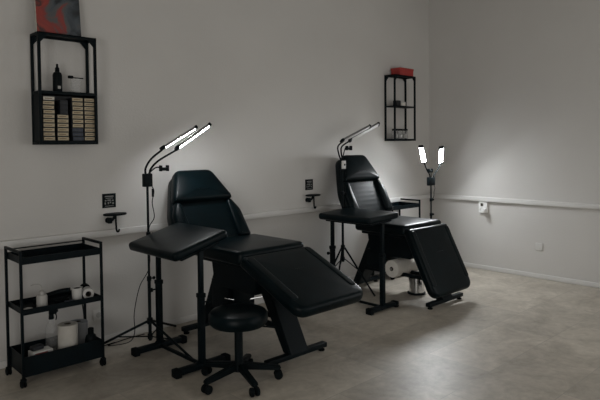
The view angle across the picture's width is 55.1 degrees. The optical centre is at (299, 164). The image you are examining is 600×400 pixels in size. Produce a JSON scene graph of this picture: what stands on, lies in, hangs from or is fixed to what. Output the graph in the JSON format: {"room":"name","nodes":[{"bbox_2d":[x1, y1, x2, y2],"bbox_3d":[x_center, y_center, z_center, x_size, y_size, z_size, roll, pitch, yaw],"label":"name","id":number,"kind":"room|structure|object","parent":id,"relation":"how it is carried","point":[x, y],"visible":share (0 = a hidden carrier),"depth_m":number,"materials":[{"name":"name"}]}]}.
{"room":"service shop","nodes":[
{"label":"service shop","id":0,"kind":"room"},
{"bbox_2d":[0,0,428,360],"bbox_3d":[-1.538,-0.418,4.267,8.800,3.500,0.100,-2,2,-43],"label":"wall","id":1,"kind":"structure","parent":0,"point":[279,84],"depth_m":4.79,"materials":[{"name":"paint"}]},
{"bbox_2d":[30,31,97,144],"bbox_3d":[-1.636,-0.517,3.999,0.400,0.750,0.149,-2,2,-43],"label":"wall shelf","id":2,"kind":"object","parent":1,"relation":"attached to","point":[36,96],"visible":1,"depth_m":3.91,"materials":[{"name":"black metal"}]},
{"bbox_2d":[43,137,54,140],"bbox_3d":[-1.721,-0.178,3.912,0.077,0.030,0.092,-2,3,-44],"label":"box","id":3,"kind":"object","parent":2,"relation":"on","point":[44,138],"visible":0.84,"depth_m":3.88,"materials":[{"name":"brown cardboard"}]},
{"bbox_2d":[43,132,54,136],"bbox_3d":[-1.723,-0.208,3.912,0.077,0.030,0.092,-2,2,-43],"label":"box","id":4,"kind":"object","parent":3,"relation":"on","point":[45,134],"visible":0.89,"depth_m":3.88,"materials":[{"name":"brown cardboard"}]},
{"bbox_2d":[43,127,54,131],"bbox_3d":[-1.724,-0.238,3.911,0.077,0.030,0.092,-2,2,-42],"label":"box","id":5,"kind":"object","parent":4,"relation":"on","point":[44,129],"visible":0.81,"depth_m":3.88,"materials":[{"name":"brown cardboard"}]},
{"bbox_2d":[42,123,54,127],"bbox_3d":[-1.722,-0.268,3.909,0.077,0.030,0.092,-2,2,-43],"label":"box","id":6,"kind":"object","parent":5,"relation":"on","point":[45,125],"visible":0.9,"depth_m":3.88,"materials":[{"name":"brown cardboard"}]},
{"bbox_2d":[42,118,54,122],"bbox_3d":[-1.724,-0.298,3.910,0.077,0.030,0.092,-2,2,-43],"label":"box","id":7,"kind":"object","parent":6,"relation":"on","point":[43,119],"visible":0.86,"depth_m":3.88,"materials":[{"name":"brown cardboard"}]},
{"bbox_2d":[42,114,54,118],"bbox_3d":[-1.724,-0.329,3.908,0.077,0.030,0.092,-2,3,-44],"label":"box","id":8,"kind":"object","parent":7,"relation":"on","point":[45,116],"visible":0.86,"depth_m":3.88,"materials":[{"name":"brown cardboard"}]},
{"bbox_2d":[42,109,54,113],"bbox_3d":[-1.723,-0.359,3.908,0.077,0.030,0.092,-2,3,-44],"label":"box","id":9,"kind":"object","parent":8,"relation":"on","point":[44,111],"visible":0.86,"depth_m":3.87,"materials":[{"name":"brown cardboard"}]},
{"bbox_2d":[42,105,53,109],"bbox_3d":[-1.726,-0.389,3.907,0.077,0.030,0.092,-2,2,-43],"label":"box","id":10,"kind":"object","parent":9,"relation":"on","point":[46,107],"visible":0.81,"depth_m":3.87,"materials":[{"name":"brown cardboard"}]},
{"bbox_2d":[42,100,53,104],"bbox_3d":[-1.724,-0.419,3.904,0.077,0.030,0.092,-2,2,-43],"label":"box","id":11,"kind":"object","parent":10,"relation":"on","point":[44,102],"visible":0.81,"depth_m":3.87,"materials":[{"name":"brown cardboard"}]},
{"bbox_2d":[42,96,54,100],"bbox_3d":[-1.723,-0.449,3.905,0.077,0.030,0.092,-2,2,-44],"label":"box","id":12,"kind":"object","parent":11,"relation":"on","point":[47,98],"visible":0.8,"depth_m":3.87,"materials":[{"name":"brown"}]},
{"bbox_2d":[43,96,53,99],"bbox_3d":[-1.692,-0.450,3.872,0.073,0.021,0.001,-2,3,-44],"label":"print","id":13,"kind":"object","parent":12,"relation":"attached to","point":[44,97],"depth_m":3.87,"materials":[{"name":"brown"}]},
{"bbox_2d":[43,101,53,103],"bbox_3d":[-1.694,-0.419,3.871,0.073,0.021,0.001,-2,2,-43],"label":"print","id":14,"kind":"object","parent":11,"relation":"attached to","point":[44,102],"depth_m":3.87,"materials":[{"name":"brown"}]},
{"bbox_2d":[43,110,54,112],"bbox_3d":[-1.692,-0.359,3.876,0.073,0.021,0.001,-2,3,-45],"label":"print","id":15,"kind":"object","parent":9,"relation":"on","point":[44,111],"depth_m":3.87,"materials":[{"name":"brown paper"}]},
{"bbox_2d":[43,114,53,117],"bbox_3d":[-1.693,-0.329,3.877,0.073,0.021,0.001,-2,3,-44],"label":"print","id":16,"kind":"object","parent":8,"relation":"attached to","point":[44,115],"depth_m":3.87,"materials":[{"name":"brown paper"}]},
{"bbox_2d":[43,119,53,121],"bbox_3d":[-1.694,-0.299,3.877,0.073,0.021,0.001,-2,2,-43],"label":"print","id":17,"kind":"object","parent":7,"relation":"attached to","point":[44,120],"depth_m":3.87,"materials":[{"name":"brown"}]},
{"bbox_2d":[43,128,54,130],"bbox_3d":[-1.694,-0.238,3.878,0.073,0.021,0.001,-2,2,-42],"label":"print","id":18,"kind":"object","parent":5,"relation":"on","point":[44,129],"depth_m":3.88,"materials":[{"name":"brown"}]},
{"bbox_2d":[44,137,54,139],"bbox_3d":[-1.690,-0.178,3.880,0.073,0.021,0.001,-2,3,-44],"label":"print","id":19,"kind":"object","parent":3,"relation":"attached to","point":[45,138],"depth_m":3.88,"materials":[{"name":"brown"}]},
{"bbox_2d":[52,64,61,90],"bbox_3d":[-1.670,-0.599,3.957,0.062,0.194,0.063,-2,2,-43],"label":"pump bottle","id":20,"kind":"object","parent":2,"relation":"on","point":[57,76],"visible":0.78,"depth_m":3.93,"materials":[{"name":"black plastic"}]},
{"bbox_2d":[34,0,80,35],"bbox_3d":[-1.674,-1.100,3.966,0.300,0.419,0.063,-2,2,-43],"label":"canvas painting","id":21,"kind":"object","parent":2,"relation":"on","point":[52,16],"visible":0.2,"depth_m":3.96},
{"bbox_2d":[55,137,68,140],"bbox_3d":[-1.654,-0.180,3.977,0.077,0.030,0.092,-2,2,-44],"label":"box","id":22,"kind":"object","parent":2,"relation":"on","point":[56,138],"visible":0.8,"depth_m":3.94,"materials":[{"name":"brown cardboard"}]},
{"bbox_2d":[54,132,68,136],"bbox_3d":[-1.655,-0.210,3.974,0.077,0.030,0.092,-2,2,-43],"label":"box","id":23,"kind":"object","parent":22,"relation":"on","point":[57,134],"visible":0.91,"depth_m":3.94,"materials":[{"name":"brown cardboard"}]},
{"bbox_2d":[55,128,68,131],"bbox_3d":[-1.655,-0.241,3.976,0.077,0.030,0.092,-2,2,-43],"label":"box","id":24,"kind":"object","parent":23,"relation":"on","point":[56,129],"visible":0.91,"depth_m":3.94,"materials":[{"name":"brown cardboard"}]},
{"bbox_2d":[55,123,68,127],"bbox_3d":[-1.655,-0.271,3.974,0.077,0.030,0.092,-2,2,-43],"label":"box","id":25,"kind":"object","parent":24,"relation":"on","point":[57,125],"visible":0.84,"depth_m":3.94,"materials":[{"name":"brown cardboard"}]},
{"bbox_2d":[55,119,68,122],"bbox_3d":[-1.656,-0.301,3.975,0.077,0.030,0.092,-2,2,-43],"label":"box","id":26,"kind":"object","parent":25,"relation":"on","point":[56,120],"visible":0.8,"depth_m":3.94,"materials":[{"name":"brown cardboard"}]},
{"bbox_2d":[55,114,68,118],"bbox_3d":[-1.656,-0.331,3.973,0.077,0.030,0.092,-2,3,-44],"label":"box","id":27,"kind":"object","parent":26,"relation":"on","point":[57,116],"visible":0.84,"depth_m":3.94,"materials":[{"name":"brown cardboard"}]},
{"bbox_2d":[55,110,67,114],"bbox_3d":[-1.652,-0.364,3.984,0.052,0.032,0.090,-2,2,-43],"label":"box","id":28,"kind":"object","parent":27,"relation":"on","point":[62,112],"visible":0.87,"depth_m":3.96,"materials":[{"name":"black cardboard"}]},
{"bbox_2d":[55,105,67,109],"bbox_3d":[-1.652,-0.397,3.983,0.052,0.032,0.090,-2,2,-43],"label":"box","id":29,"kind":"object","parent":28,"relation":"on","point":[57,107],"visible":0.86,"depth_m":3.96,"materials":[{"name":"black cardboard"}]},
{"bbox_2d":[55,100,67,104],"bbox_3d":[-1.652,-0.430,3.982,0.052,0.032,0.090,-2,2,-43],"label":"box","id":30,"kind":"object","parent":29,"relation":"on","point":[58,102],"visible":0.86,"depth_m":3.95,"materials":[{"name":"black cardboard"}]},
{"bbox_2d":[58,128,68,130],"bbox_3d":[-1.624,-0.241,3.943,0.073,0.021,0.001,-2,2,-43],"label":"print","id":31,"kind":"object","parent":24,"relation":"attached to","point":[59,129],"depth_m":3.94,"materials":[{"name":"brown"}]},
{"bbox_2d":[58,133,68,135],"bbox_3d":[-1.624,-0.211,3.941,0.073,0.021,0.001,-2,2,-43],"label":"print","id":32,"kind":"object","parent":23,"relation":"attached to","point":[59,134],"depth_m":3.94,"materials":[{"name":"brown"}]},
{"bbox_2d":[58,137,68,139],"bbox_3d":[-1.623,-0.181,3.945,0.073,0.021,0.001,-2,2,-44],"label":"print","id":33,"kind":"object","parent":22,"relation":"attached to","point":[59,138],"depth_m":3.94,"materials":[{"name":"brown"}]},
{"bbox_2d":[69,137,83,140],"bbox_3d":[-1.579,-0.183,4.048,0.077,0.030,0.092,-2,3,-45],"label":"box","id":34,"kind":"object","parent":2,"relation":"on","point":[70,138],"visible":0.85,"depth_m":4.01,"materials":[{"name":"grey cardboard"}]},
{"bbox_2d":[69,132,82,136],"bbox_3d":[-1.581,-0.213,4.046,0.077,0.030,0.092,-2,3,-44],"label":"box","id":35,"kind":"object","parent":34,"relation":"on","point":[71,134],"visible":0.89,"depth_m":4.01,"materials":[{"name":"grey cardboard"}]},
{"bbox_2d":[69,128,82,131],"bbox_3d":[-1.581,-0.244,4.045,0.077,0.030,0.092,-2,2,-42],"label":"box","id":36,"kind":"object","parent":35,"relation":"on","point":[70,129],"visible":0.83,"depth_m":4.01,"materials":[{"name":"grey cardboard"}]},
{"bbox_2d":[69,124,82,127],"bbox_3d":[-1.581,-0.274,4.046,0.077,0.030,0.092,-2,3,-44],"label":"box","id":37,"kind":"object","parent":36,"relation":"on","point":[70,125],"visible":0.83,"depth_m":4.01,"materials":[{"name":"brown cardboard"}]},
{"bbox_2d":[68,119,83,123],"bbox_3d":[-1.580,-0.304,4.045,0.077,0.030,0.092,-2,3,-44],"label":"box","id":38,"kind":"object","parent":37,"relation":"on","point":[71,121],"visible":0.86,"depth_m":4.01,"materials":[{"name":"brown cardboard"}]},
{"bbox_2d":[68,115,82,119],"bbox_3d":[-1.581,-0.334,4.044,0.077,0.030,0.092,-2,2,-43],"label":"box","id":39,"kind":"object","parent":38,"relation":"on","point":[70,116],"visible":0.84,"depth_m":4.01,"materials":[{"name":"brown cardboard"}]},
{"bbox_2d":[68,111,82,114],"bbox_3d":[-1.582,-0.364,4.044,0.077,0.030,0.092,-2,2,-43],"label":"box","id":40,"kind":"object","parent":39,"relation":"on","point":[69,112],"visible":0.84,"depth_m":4.01,"materials":[{"name":"brown cardboard"}]},
{"bbox_2d":[68,106,82,110],"bbox_3d":[-1.580,-0.395,4.040,0.077,0.030,0.092,-2,3,-44],"label":"box","id":41,"kind":"object","parent":40,"relation":"on","point":[71,108],"visible":0.84,"depth_m":4.01,"materials":[{"name":"brown cardboard"}]},
{"bbox_2d":[68,102,82,106],"bbox_3d":[-1.583,-0.425,4.042,0.077,0.030,0.092,-2,3,-44],"label":"box","id":42,"kind":"object","parent":41,"relation":"on","point":[69,103],"visible":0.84,"depth_m":4.01,"materials":[{"name":"brown cardboard"}]},
{"bbox_2d":[67,97,82,101],"bbox_3d":[-1.583,-0.455,4.039,0.077,0.030,0.092,-2,3,-44],"label":"box","id":43,"kind":"object","parent":42,"relation":"on","point":[72,99],"visible":0.87,"depth_m":4.01,"materials":[{"name":"brown cardboard"}]},
{"bbox_2d":[72,98,82,100],"bbox_3d":[-1.552,-0.455,4.007,0.073,0.021,0.001,-2,3,-44],"label":"print","id":44,"kind":"object","parent":43,"relation":"attached to","point":[73,99],"depth_m":4.01,"materials":[{"name":"brown paper"}]},
{"bbox_2d":[72,102,82,105],"bbox_3d":[-1.552,-0.425,4.010,0.073,0.021,0.001,-2,3,-44],"label":"print","id":45,"kind":"object","parent":42,"relation":"attached to","point":[73,103],"depth_m":4.01,"materials":[{"name":"brown paper"}]},
{"bbox_2d":[72,111,82,113],"bbox_3d":[-1.551,-0.365,4.012,0.073,0.021,0.001,-2,2,-43],"label":"print","id":46,"kind":"object","parent":40,"relation":"attached to","point":[73,112],"depth_m":4.01,"materials":[{"name":"brown paper"}]},
{"bbox_2d":[73,115,82,118],"bbox_3d":[-1.551,-0.335,4.011,0.073,0.021,0.001,-2,2,-43],"label":"print","id":47,"kind":"object","parent":39,"relation":"attached to","point":[74,116],"depth_m":4.01,"materials":[{"name":"brown"}]},
{"bbox_2d":[73,137,83,139],"bbox_3d":[-1.547,-0.184,4.016,0.073,0.021,0.001,-2,3,-45],"label":"print","id":48,"kind":"object","parent":34,"relation":"on","point":[74,138],"depth_m":4.02,"materials":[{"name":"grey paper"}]},
{"bbox_2d":[84,137,94,140],"bbox_3d":[-1.518,-0.186,4.106,0.077,0.030,0.092,-2,2,-43],"label":"box","id":49,"kind":"object","parent":2,"relation":"on","point":[85,138],"visible":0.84,"depth_m":4.07,"materials":[{"name":"brown cardboard"}]},
{"bbox_2d":[83,132,94,136],"bbox_3d":[-1.517,-0.216,4.104,0.077,0.030,0.092,-2,3,-44],"label":"box","id":50,"kind":"object","parent":49,"relation":"on","point":[85,134],"visible":0.89,"depth_m":4.07,"materials":[{"name":"brown cardboard"}]},
{"bbox_2d":[83,128,94,132],"bbox_3d":[-1.518,-0.246,4.104,0.077,0.030,0.092,-2,2,-43],"label":"box","id":51,"kind":"object","parent":50,"relation":"on","point":[84,129],"visible":0.8,"depth_m":4.07,"materials":[{"name":"brown cardboard"}]},
{"bbox_2d":[83,124,94,127],"bbox_3d":[-1.516,-0.276,4.104,0.077,0.030,0.092,-2,2,-43],"label":"box","id":52,"kind":"object","parent":51,"relation":"on","point":[84,125],"visible":0.82,"depth_m":4.07,"materials":[{"name":"brown cardboard"}]},
{"bbox_2d":[83,120,93,123],"bbox_3d":[-1.520,-0.306,4.105,0.077,0.030,0.092,-2,3,-44],"label":"box","id":53,"kind":"object","parent":52,"relation":"on","point":[84,121],"visible":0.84,"depth_m":4.07,"materials":[{"name":"brown cardboard"}]},
{"bbox_2d":[83,115,93,119],"bbox_3d":[-1.518,-0.337,4.103,0.077,0.030,0.092,-2,2,-43],"label":"box","id":54,"kind":"object","parent":53,"relation":"on","point":[85,117],"visible":0.86,"depth_m":4.06,"materials":[{"name":"brown cardboard"}]},
{"bbox_2d":[83,111,93,115],"bbox_3d":[-1.520,-0.367,4.102,0.077,0.030,0.092,-2,3,-44],"label":"box","id":55,"kind":"object","parent":54,"relation":"on","point":[84,112],"visible":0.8,"depth_m":4.06,"materials":[{"name":"brown cardboard"}]},
{"bbox_2d":[83,107,93,110],"bbox_3d":[-1.519,-0.397,4.099,0.077,0.030,0.092,-2,2,-43],"label":"box","id":56,"kind":"object","parent":55,"relation":"on","point":[84,108],"visible":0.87,"depth_m":4.06,"materials":[{"name":"brown cardboard"}]},
{"bbox_2d":[83,102,93,106],"bbox_3d":[-1.520,-0.427,4.099,0.077,0.030,0.092,-2,3,-44],"label":"box","id":57,"kind":"object","parent":56,"relation":"on","point":[85,104],"visible":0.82,"depth_m":4.06,"materials":[{"name":"brown cardboard"}]},
{"bbox_2d":[83,98,93,102],"bbox_3d":[-1.519,-0.457,4.097,0.077,0.030,0.092,-2,2,-43],"label":"box","id":58,"kind":"object","parent":57,"relation":"on","point":[89,100],"visible":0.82,"depth_m":4.06,"materials":[{"name":"brown cardboard"}]},
{"bbox_2d":[93,309,100,320],"bbox_3d":[-1.496,1.112,4.264,0.080,0.080,0.012,-2,2,-43],"label":"wall socket","id":59,"kind":"object","parent":1,"relation":"attached to","point":[96,313],"visible":0.76,"depth_m":4.25,"materials":[{"name":"white plastic"}]},
{"bbox_2d":[102,193,115,207],"bbox_3d":[-1.431,0.268,4.311,0.106,0.106,0.005,-2,2,-43],"label":"wall sign","id":60,"kind":"object","parent":1,"relation":"attached to","point":[108,200],"visible":1,"depth_m":4.31,"materials":[{"name":"black plastic"}]},
{"bbox_2d":[103,212,126,231],"bbox_3d":[-1.380,0.432,4.287,0.180,0.145,0.116,-2,2,-43],"label":"shelf","id":61,"kind":"object","parent":1,"relation":"attached to","point":[108,220],"visible":1,"depth_m":4.27,"materials":[{"name":"black plastic"}]},
{"bbox_2d":[0,271,378,368],"bbox_3d":[-1.483,1.306,4.280,8.600,0.050,0.012,-2,2,-43],"label":"baseboard","id":62,"kind":"structure","parent":1,"relation":"attached to","point":[3,364],"depth_m":4.58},
{"bbox_2d":[0,194,429,248],"bbox_3d":[-1.482,0.509,4.246,8.600,0.050,0.038,-2,2,-43],"label":"trim","id":63,"kind":"structure","parent":1,"relation":"attached to","point":[153,227],"depth_m":4.38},
{"bbox_2d":[305,179,312,189],"bbox_3d":[0.091,0.197,5.754,0.106,0.106,0.005,-2,2,-43],"label":"wall sign","id":64,"kind":"object","parent":1,"relation":"attached to","point":[308,182],"visible":1,"depth_m":5.75,"materials":[{"name":"black plastic"}]},
{"bbox_2d":[305,194,320,208],"bbox_3d":[0.129,0.366,5.718,0.180,0.145,0.116,-2,2,-43],"label":"shelf","id":65,"kind":"object","parent":1,"relation":"attached to","point":[312,196],"visible":1,"depth_m":5.71,"materials":[{"name":"black metal"}]},
{"bbox_2d":[384,74,415,140],"bbox_3d":[1.160,-0.652,6.649,0.400,0.750,0.149,-2,2,-43],"label":"wall shelf","id":66,"kind":"object","parent":1,"relation":"attached to","point":[395,76],"visible":1,"depth_m":6.57,"materials":[{"name":"black metal"}]},
{"bbox_2d":[393,100,400,105],"bbox_3d":[1.110,-0.707,6.587,0.070,0.062,0.060,-2,2,-43],"label":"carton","id":67,"kind":"object","parent":66,"relation":"on","point":[398,102],"visible":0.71,"depth_m":6.56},
{"bbox_2d":[391,67,413,75],"bbox_3d":[1.185,-1.071,6.660,0.262,0.084,0.136,-2,2,-43],"label":"box","id":68,"kind":"object","parent":66,"relation":"on","point":[401,71],"visible":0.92,"depth_m":6.59,"materials":[{"name":"red cardboard"}]},
{"bbox_2d":[0,267,599,399],"bbox_3d":[0.647,1.411,2.038,8.800,0.060,6.400,-2,2,-43],"label":"floor","id":69,"kind":"structure","parent":0,"point":[508,336],"depth_m":3.95,"materials":[{"name":"stone"}]},
{"bbox_2d":[4,237,105,387],"bbox_3d":[-1.602,0.931,3.762,0.536,0.835,0.328,-2,2,-43],"label":"trolley","id":70,"kind":"object","parent":69,"relation":"on","point":[17,358],"visible":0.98,"depth_m":3.69,"materials":[{"name":"black metal"}]},
{"bbox_2d":[30,284,47,306],"bbox_3d":[-1.652,0.829,3.643,0.096,0.157,0.066,-2,2,-43],"label":"squeeze bottle","id":71,"kind":"object","parent":70,"relation":"on","point":[41,298],"visible":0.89,"depth_m":3.63,"materials":[{"name":"white plastic"}]},
{"bbox_2d":[32,288,70,304],"bbox_3d":[-1.625,0.863,3.782,0.143,0.076,0.237,1,2,39],"label":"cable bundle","id":72,"kind":"object","parent":70,"relation":"on","point":[51,299],"visible":0.77,"depth_m":3.79,"materials":[{"name":"black plastic"}]},
{"bbox_2d":[48,309,57,319],"bbox_3d":[-1.628,1.115,3.768,0.076,0.337,0.076,-1,2,2],"label":"spray bottle","id":73,"kind":"object","parent":70,"relation":"on","point":[52,312],"visible":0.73,"depth_m":3.76,"materials":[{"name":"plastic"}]},
{"bbox_2d":[7,243,99,264],"bbox_3d":[-1.601,0.576,3.747,0.486,0.043,0.284,-2,2,-43],"label":"tray","id":74,"kind":"object","parent":70,"relation":"on","point":[31,256],"depth_m":3.75,"materials":[{"name":"black metal"}]},
{"bbox_2d":[9,290,100,315],"bbox_3d":[-1.598,0.889,3.756,0.486,0.036,0.284,-2,2,-43],"label":"tray","id":75,"kind":"object","parent":70,"relation":"on","point":[27,302],"depth_m":3.68,"materials":[{"name":"black metal"}]},
{"bbox_2d":[10,335,101,377],"bbox_3d":[-1.595,1.225,3.767,0.486,0.123,0.284,-2,2,-43],"label":"tray","id":76,"kind":"object","parent":70,"relation":"on","point":[37,364],"depth_m":3.67,"materials":[{"name":"black metal"}]},
{"bbox_2d":[57,321,77,348],"bbox_3d":[-1.524,1.161,3.777,0.124,0.241,0.124,-2,2,-43],"label":"paper towel roll","id":77,"kind":"object","parent":70,"relation":"in","point":[67,330],"visible":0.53,"depth_m":3.73,"materials":[{"name":"white paper"}]},
{"bbox_2d":[71,286,81,299],"bbox_3d":[-1.481,0.856,3.819,0.072,0.087,0.072,-2,2,-43],"label":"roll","id":78,"kind":"object","parent":70,"relation":"on","point":[77,290],"visible":0.85,"depth_m":3.79,"materials":[{"name":"white paper"}]},
{"bbox_2d":[71,319,87,343],"bbox_3d":[-1.508,1.169,3.906,0.128,0.216,0.128,-2,2,-43],"label":"paper towel roll","id":79,"kind":"object","parent":70,"relation":"in","point":[82,323],"visible":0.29,"depth_m":3.87,"materials":[{"name":"white paper"}]},
{"bbox_2d":[80,283,89,293],"bbox_3d":[-1.489,0.859,3.977,0.072,0.072,0.050,-1,2,-26],"label":"roll","id":80,"kind":"object","parent":70,"relation":"in","point":[83,285],"visible":0.3,"depth_m":3.96,"materials":[{"name":"black rubber"}]},
{"bbox_2d":[82,286,93,297],"bbox_3d":[-1.430,0.862,3.874,0.072,0.072,0.075,-1,2,-26],"label":"roll","id":81,"kind":"object","parent":70,"relation":"in","point":[86,289],"visible":0.91,"depth_m":3.85,"materials":[{"name":"white paper"}]},
{"bbox_2d":[85,327,96,342],"bbox_3d":[-1.401,1.184,3.854,0.078,0.188,0.078,-2,2,-43],"label":"bottle","id":82,"kind":"object","parent":70,"relation":"on","point":[91,336],"visible":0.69,"depth_m":3.83,"materials":[{"name":"black plastic"}]},
{"bbox_3d":[-1.659,1.251,3.635,0.160,0.074,0.115,-2,3,-45],"label":"carton","id":83,"kind":"object","parent":70,"relation":"on","visible":0},
{"bbox_2d":[28,346,52,356],"bbox_3d":[-1.646,1.192,3.648,0.081,0.042,0.124,1,2,43],"label":"glove box","id":84,"kind":"object","parent":83,"relation":"on","point":[45,349],"visible":0.62,"depth_m":3.63,"materials":[{"name":"white cardboard"}]},
{"bbox_2d":[29,343,43,350],"bbox_3d":[-1.668,1.154,3.644,0.050,0.034,0.080,1,2,35],"label":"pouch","id":85,"kind":"object","parent":84,"relation":"on","point":[39,346],"visible":1,"depth_m":3.62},
{"bbox_2d":[104,255,192,357],"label":"tripod stand","id":86,"kind":"object","parent":69,"relation":"on","point":[149,321],"depth_m":4.14,"materials":[{"name":"black metal"}]},
{"bbox_2d":[142,122,211,234],"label":"lamp","id":87,"kind":"object","parent":69,"relation":"on","point":[147,181],"depth_m":4.17,"materials":[{"name":"black metal"}]},
{"bbox_2d":[180,127,208,147],"bbox_3d":[-0.796,-0.212,4.354,0.265,0.168,0.018,-2,2,-43],"label":"diffuser","id":88,"kind":"object","parent":87,"relation":"attached to","point":[202,129],"depth_m":4.34,"materials":[{"name":"white plastic"}]},
{"bbox_2d":[129,222,230,378],"bbox_3d":[-0.834,0.885,3.944,0.430,0.900,0.620,-2,2,-43],"label":"table","id":89,"kind":"object","parent":69,"relation":"on","point":[178,241],"visible":0.98,"depth_m":3.81,"materials":[{"name":"black leather"}]},
{"bbox_2d":[201,303,282,396],"bbox_3d":[-0.391,1.115,3.546,0.511,0.457,0.531,-2,2,-43],"label":"stool","id":90,"kind":"object","parent":69,"relation":"on","point":[238,318],"visible":1,"depth_m":3.49,"materials":[{"name":"black leather"}]},
{"bbox_2d":[167,170,362,363],"bbox_3d":[-0.354,0.687,4.199,0.718,1.271,1.616,-2,2,-43],"label":"chair","id":91,"kind":"object","parent":69,"relation":"on","point":[293,280],"visible":0.93,"depth_m":4.04,"materials":[{"name":"black leather"}]},
{"bbox_2d":[335,223,375,296],"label":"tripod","id":92,"kind":"object","parent":69,"relation":"on","point":[342,258],"depth_m":5.61,"materials":[{"name":"black metal"}]},
{"bbox_2d":[337,122,379,207],"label":"lamp","id":93,"kind":"object","parent":69,"relation":"on","point":[351,138],"depth_m":5.62,"materials":[{"name":"black metal"}]},
{"bbox_2d":[344,127,368,141],"bbox_3d":[0.567,-0.307,5.721,0.388,0.158,0.028,-2,2,-43],"label":"diffuser","id":94,"kind":"object","parent":93,"relation":"attached to","point":[355,135],"depth_m":5.73,"materials":[{"name":"white plastic"}]},
{"bbox_2d":[352,124,378,140],"bbox_3d":[0.668,-0.334,5.857,0.425,0.181,0.020,-2,2,-43],"label":"diffuser","id":95,"kind":"object","parent":93,"relation":"attached to","point":[372,127],"depth_m":5.81,"materials":[{"name":"white plastic"}]},
{"bbox_2d":[319,207,398,315],"bbox_3d":[0.533,0.852,5.288,0.436,0.855,0.666,-2,2,-43],"label":"table","id":96,"kind":"object","parent":69,"relation":"on","point":[357,216],"visible":0.78,"depth_m":5.09,"materials":[{"name":"black leather"}]},
{"bbox_2d":[371,198,420,279],"bbox_3d":[1.085,0.818,6.502,0.536,0.835,0.328,-2,2,-43],"label":"trolley","id":97,"kind":"object","parent":69,"relation":"on","point":[400,205],"visible":0.27,"depth_m":6.55,"materials":[{"name":"black metal"}]},
{"bbox_2d":[392,202,418,209],"bbox_3d":[1.086,0.463,6.487,0.486,0.043,0.284,-2,2,-43],"label":"tray","id":98,"kind":"object","parent":97,"relation":"on","point":[396,205],"depth_m":6.47,"materials":[{"name":"black metal"}]},
{"bbox_2d":[335,155,469,309],"bbox_3d":[0.946,0.585,5.623,0.701,1.360,1.272,-2,2,-43],"label":"chair","id":99,"kind":"object","parent":69,"relation":"on","point":[443,272],"visible":0.91,"depth_m":5.45,"materials":[{"name":"black leather"}]},
{"bbox_2d":[385,258,418,277],"bbox_3d":[1.037,0.991,5.659,0.442,0.168,0.168,-2,2,-43],"label":"paper roll","id":100,"kind":"object","parent":99,"relation":"hanging from","point":[399,266],"visible":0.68,"depth_m":5.53,"materials":[{"name":"white paper"}]},
{"bbox_2d":[407,278,425,295],"bbox_3d":[1.144,1.171,5.641,0.176,0.183,0.176,-2,2,-43],"label":"pedal bin","id":101,"kind":"object","parent":69,"relation":"on","point":[416,286],"visible":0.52,"depth_m":5.58,"materials":[{"name":"silver metal"}]},
{"bbox_2d":[418,145,443,218],"bbox_3d":[1.405,0.501,6.528,0.584,1.456,0.435,-2,2,-43],"label":"lamp","id":102,"kind":"object","parent":69,"relation":"on","point":[430,180],"visible":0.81,"depth_m":6.46,"materials":[{"name":"black metal"}]},
{"bbox_2d":[419,148,425,161],"bbox_3d":[1.341,-0.110,6.291,0.042,0.160,0.168,0,2,22],"label":"diffuser","id":103,"kind":"object","parent":102,"relation":"attached to","point":[422,153],"depth_m":6.29,"materials":[{"name":"white plastic"}]},
{"bbox_2d":[439,149,442,162],"bbox_3d":[1.599,-0.104,6.511,0.041,0.167,0.172,0,2,10],"label":"diffuser","id":104,"kind":"object","parent":102,"relation":"attached to","point":[440,150],"depth_m":6.51,"materials":[{"name":"white plastic"}]},
{"bbox_2d":[429,0,599,282],"bbox_3d":[3.785,-0.493,4.973,0.100,3.500,6.200,-2,2,-43],"label":"wall","id":105,"kind":"structure","parent":0,"point":[514,85],"depth_m":6.36,"materials":[{"name":"paint"}]},
{"bbox_2d":[479,201,487,212],"bbox_3d":[2.126,0.490,6.668,0.033,0.125,0.105,-2,2,-43],"label":"wall socket","id":106,"kind":"object","parent":105,"relation":"attached to","point":[481,204],"visible":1,"depth_m":6.65,"materials":[{"name":"white plastic"}]},
{"bbox_2d":[432,194,599,208],"bbox_3d":[3.757,0.435,4.941,0.038,0.050,6.162,-2,2,-43],"label":"trim","id":107,"kind":"structure","parent":105,"relation":"attached to","point":[441,196],"depth_m":6.32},
{"bbox_2d":[463,262,599,287],"bbox_3d":[3.766,1.232,4.985,0.012,0.050,6.188,-2,2,-43],"label":"baseboard","id":108,"kind":"structure","parent":105,"relation":"attached to","point":[490,268],"depth_m":6.25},
{"bbox_2d":[535,243,542,250],"bbox_3d":[2.586,0.885,6.216,0.010,0.080,0.080,-2,2,-43],"label":"blank cover plate","id":109,"kind":"object","parent":105,"relation":"attached to","point":[538,246],"visible":1,"depth_m":6.21,"materials":[{"name":"white plastic"}]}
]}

